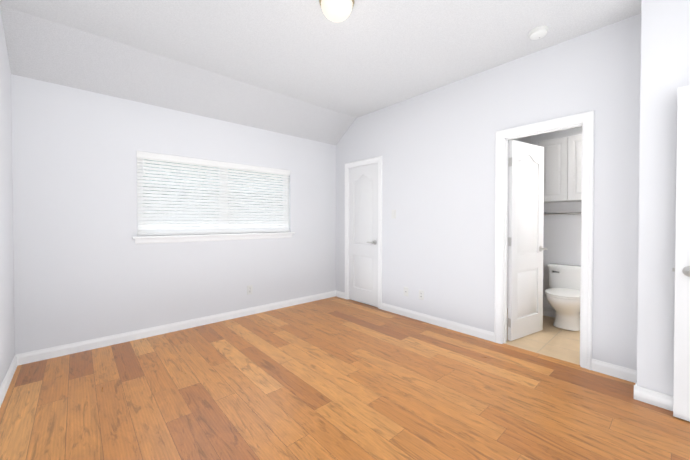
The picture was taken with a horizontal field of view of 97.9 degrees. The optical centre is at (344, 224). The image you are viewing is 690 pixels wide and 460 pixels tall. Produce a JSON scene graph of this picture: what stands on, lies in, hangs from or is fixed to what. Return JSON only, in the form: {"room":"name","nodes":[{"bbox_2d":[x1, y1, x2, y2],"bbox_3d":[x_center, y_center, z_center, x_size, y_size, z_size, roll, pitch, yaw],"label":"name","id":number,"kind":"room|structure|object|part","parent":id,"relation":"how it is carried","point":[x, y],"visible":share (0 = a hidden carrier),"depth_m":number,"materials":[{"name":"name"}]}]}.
{"room":"empty bedroom","nodes":[
{"label":"empty bedroom","id":0,"kind":"room"},
{"bbox_2d":[0,9,14,385],"bbox_3d":[-1.281,-0.293,0.748,0.120,3.000,4.620,-1,1,-42],"label":"wall","id":1,"kind":"structure","parent":0,"point":[7,335],"depth_m":2.26,"materials":[{"name":"white paint"}]},
{"bbox_2d":[0,355,16,406],"bbox_3d":[-1.272,1.159,0.856,0.014,0.092,4.500,-1,1,-42],"label":"baseboard","id":2,"kind":"structure","parent":1,"relation":"attached to","point":[5,384],"depth_m":2.20,"materials":[{"name":"white paint"}]},
{"bbox_2d":[11,74,335,354],"bbox_3d":[-1.502,-0.051,3.734,3.770,2.440,0.120,-1,1,-42],"label":"wall","id":3,"kind":"structure","parent":0,"point":[86,267],"depth_m":3.01,"materials":[{"name":"white paint"}]},
{"bbox_2d":[16,290,335,365],"bbox_3d":[-1.457,1.123,3.699,3.530,0.092,0.014,-1,1,-42],"label":"baseboard","id":4,"kind":"structure","parent":3,"relation":"attached to","point":[48,353],"depth_m":3.17,"materials":[{"name":"white paint"}]},
{"bbox_2d":[137,158,287,235],"bbox_3d":[-1.520,-0.331,3.758,1.820,0.880,0.055,-1,1,-42],"label":"window","id":5,"kind":"structure","parent":3,"relation":"in","point":[205,196],"depth_m":3.72,"materials":[{"name":"white glass"}]},
{"bbox_2d":[137,151,289,235],"bbox_3d":[-1.474,-0.333,3.708,1.816,0.872,0.075,-1,1,-42],"label":"window blind","id":6,"kind":"object","parent":5,"relation":"attached to","point":[189,210],"visible":0.94,"depth_m":3.56,"materials":[{"name":"white plastic"}]},
{"bbox_2d":[132,232,294,243],"bbox_3d":[-1.464,0.148,3.703,1.910,0.078,0.111,-1,1,-42],"label":"window sill","id":7,"kind":"structure","parent":3,"relation":"attached to","point":[179,238],"depth_m":3.52,"materials":[{"name":"white paint"}]},
{"bbox_2d":[247,285,251,294],"bbox_3d":[-1.235,0.842,3.898,0.072,0.116,0.009,-1,1,-42],"label":"electrical outlet plate","id":8,"kind":"object","parent":3,"relation":"attached to","point":[249,289],"visible":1,"depth_m":3.89,"materials":[{"name":"white plastic"}]},
{"bbox_2d":[0,0,641,144],"bbox_3d":[0.039,-1.554,1.994,3.770,0.610,4.740,-1,1,-42],"label":"ceiling","id":9,"kind":"structure","parent":0,"point":[306,69],"depth_m":2.61,"materials":[{"name":"paint"}]},
{"bbox_2d":[319,0,353,21],"bbox_3d":[-0.058,-1.509,2.109,0.248,0.124,0.248,-1,1,-42],"label":"flush-mount light","id":10,"kind":"object","parent":9,"relation":"attached to","point":[336,10],"visible":1,"depth_m":2.06,"materials":[{"name":"white glass"}]},
{"bbox_2d":[528,25,547,39],"bbox_3d":[1.568,-1.552,2.436,0.136,0.044,0.136,-1,1,-42],"label":"smoke detector","id":11,"kind":"object","parent":9,"relation":"attached to","point":[538,32],"visible":1,"depth_m":2.40,"materials":[{"name":"white plastic"}]},
{"bbox_2d":[0,296,689,459],"bbox_3d":[0.002,1.221,1.996,3.672,0.060,4.740,-1,1,-42],"label":"floor","id":12,"kind":"structure","parent":0,"point":[335,378],"depth_m":2.04,"materials":[{"name":"brown wood"}]},
{"bbox_2d":[336,13,640,369],"bbox_3d":[1.077,-0.329,3.586,0.120,3.000,3.535,-1,1,-42],"label":"wall","id":13,"kind":"structure","parent":0,"point":[435,149],"depth_m":3.10,"materials":[{"name":"white paint"}]},
{"bbox_2d":[336,290,344,298],"bbox_3d":[-0.077,1.110,4.793,0.014,0.092,0.224,-1,1,-42],"label":"baseboard","id":14,"kind":"structure","parent":13,"relation":"attached to","point":[340,294],"depth_m":4.78,"materials":[{"name":"white paint"}]},
{"bbox_2d":[345,156,381,308],"bbox_3d":[0.302,0.133,4.458,0.120,2.053,0.646,-1,1,-42],"label":"door frame","id":15,"kind":"structure","parent":13,"relation":"attached to","point":[348,223],"depth_m":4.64,"materials":[{"name":"white paint"}]},
{"bbox_2d":[349,163,377,306],"bbox_3d":[0.255,0.141,4.416,0.099,2.023,0.604,-1,1,-42],"label":"closet door","id":16,"kind":"structure","parent":13,"relation":"in","point":[363,234],"depth_m":4.42,"materials":[{"name":"white paint"}]},
{"bbox_2d":[392,210,395,217],"bbox_3d":[0.643,-0.144,3.975,0.012,0.116,0.072,-1,1,-42],"label":"switch plate","id":17,"kind":"object","parent":13,"relation":"attached to","point":[393,213],"visible":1,"depth_m":3.97,"materials":[{"name":"white plastic"}]},
{"bbox_2d":[404,287,407,296],"bbox_3d":[0.777,0.853,3.839,0.009,0.116,0.072,-1,1,-42],"label":"electrical outlet plate","id":18,"kind":"object","parent":13,"relation":"attached to","point":[405,291],"visible":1,"depth_m":3.83,"materials":[{"name":"white plastic"}]},
{"bbox_2d":[419,290,423,299],"bbox_3d":[0.931,0.855,3.667,0.009,0.116,0.072,-1,1,-42],"label":"electrical outlet plate","id":19,"kind":"object","parent":13,"relation":"attached to","point":[421,294],"visible":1,"depth_m":3.66,"materials":[{"name":"white plastic"}]},
{"bbox_2d":[381,303,493,341],"bbox_3d":[1.006,1.125,3.584,0.014,0.092,1.498,-1,1,-42],"label":"baseboard","id":20,"kind":"structure","parent":13,"relation":"attached to","point":[467,329],"depth_m":3.46,"materials":[{"name":"white paint"}]},
{"bbox_2d":[507,140,546,340],"bbox_3d":[1.922,0.157,3.180,0.618,2.023,0.163,0,1,-31],"label":"bathroom door","id":21,"kind":"structure","parent":13,"relation":"in","point":[525,236],"depth_m":3.14,"materials":[{"name":"white paint"}]},
{"bbox_2d":[494,111,594,369],"bbox_3d":[1.804,0.126,2.765,0.138,2.111,0.767,-1,1,-42],"label":"door frame","id":22,"kind":"structure","parent":13,"relation":"attached to","point":[586,119],"depth_m":2.61,"materials":[{"name":"white paint"}]},
{"bbox_2d":[591,359,636,382],"bbox_3d":[2.111,1.141,2.348,0.014,0.092,0.284,-1,1,-42],"label":"baseboard","id":23,"kind":"structure","parent":13,"relation":"attached to","point":[620,372],"depth_m":2.35,"materials":[{"name":"white paint"}]},
{"bbox_2d":[504,308,579,364],"bbox_3d":[2.147,1.203,3.445,1.458,0.060,2.640,-1,1,-42],"label":"floor","id":24,"kind":"structure","parent":0,"point":[550,339],"depth_m":3.01,"materials":[{"name":"beige tile"}]},
{"bbox_2d":[545,263,580,330],"bbox_3d":[2.532,0.830,3.423,0.642,0.686,0.484,-1,1,-42],"label":"toilet","id":25,"kind":"object","parent":24,"relation":"on","point":[562,293],"visible":0.73,"depth_m":3.37,"materials":[{"name":"white ceramic"}]},
{"bbox_3d":[2.475,0.767,3.371,0.490,0.041,0.376,-1,1,-42],"label":"seat","id":26,"kind":"part","parent":25,"relation":"part of","materials":[{"name":"white plastic"}]},
{"bbox_3d":[2.694,0.636,3.565,0.208,0.301,0.484,-1,1,-42],"label":"tank","id":27,"kind":"part","parent":25,"relation":"part of","materials":[{"name":"white ceramic"}]},
{"bbox_2d":[508,126,581,309],"bbox_3d":[2.646,-0.053,3.876,0.120,2.440,2.640,-1,1,-42],"label":"wall","id":28,"kind":"structure","parent":0,"point":[562,238],"depth_m":3.74,"materials":[{"name":"white paint"}]},
{"bbox_2d":[507,303,555,317],"bbox_3d":[2.596,1.122,3.846,0.014,0.092,2.400,-1,1,-42],"label":"baseboard","id":29,"kind":"structure","parent":28,"relation":"attached to","point":[549,312],"depth_m":3.83,"materials":[{"name":"white paint"}]},
{"bbox_2d":[538,134,581,202],"bbox_3d":[2.654,-0.643,3.527,0.320,0.730,0.600,-1,1,-42],"label":"upper cabinet","id":30,"kind":"object","parent":28,"relation":"attached to","point":[562,169],"visible":0.65,"depth_m":3.46,"materials":[{"name":"grey paint"}]},
{"bbox_2d":[544,212,580,215],"bbox_3d":[2.744,-0.140,3.613,0.080,0.048,0.658,-1,1,-42],"label":"towel rail","id":31,"kind":"object","parent":28,"relation":"attached to","point":[545,213],"visible":0.38,"depth_m":3.67,"materials":[{"name":"silver metal"}]},
{"bbox_2d":[637,0,689,395],"bbox_3d":[2.469,-0.307,1.812,0.410,3.000,0.965,-1,1,-42],"label":"wall","id":32,"kind":"structure","parent":0,"point":[665,50],"depth_m":1.97,"materials":[{"name":"white paint"}]},
{"bbox_2d":[634,385,672,410],"bbox_3d":[2.307,1.149,1.694,0.014,0.092,0.979,-1,1,-42],"label":"baseboard","id":33,"kind":"structure","parent":32,"relation":"attached to","point":[655,398],"depth_m":1.98,"materials":[{"name":"white paint"}]},
{"bbox_3d":[1.624,-0.288,0.328,3.650,3.000,0.120,-1,1,-42],"label":"wall","id":34,"kind":"structure","parent":0,"visible":0},
{"bbox_2d":[672,85,689,421],"bbox_3d":[2.272,0.177,1.560,0.099,2.023,0.772,-1,1,-42],"label":"entry door","id":35,"kind":"structure","parent":34,"relation":"in","point":[681,392],"depth_m":1.83,"materials":[{"name":"white paint"}]},
{"label":"outside","id":36,"kind":"structure","parent":0,"visible":0},
{"bbox_2d":[143,186,282,226],"bbox_3d":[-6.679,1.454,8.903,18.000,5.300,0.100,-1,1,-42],"label":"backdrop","id":37,"kind":"structure","parent":36,"point":[210,205],"depth_m":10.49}
]}

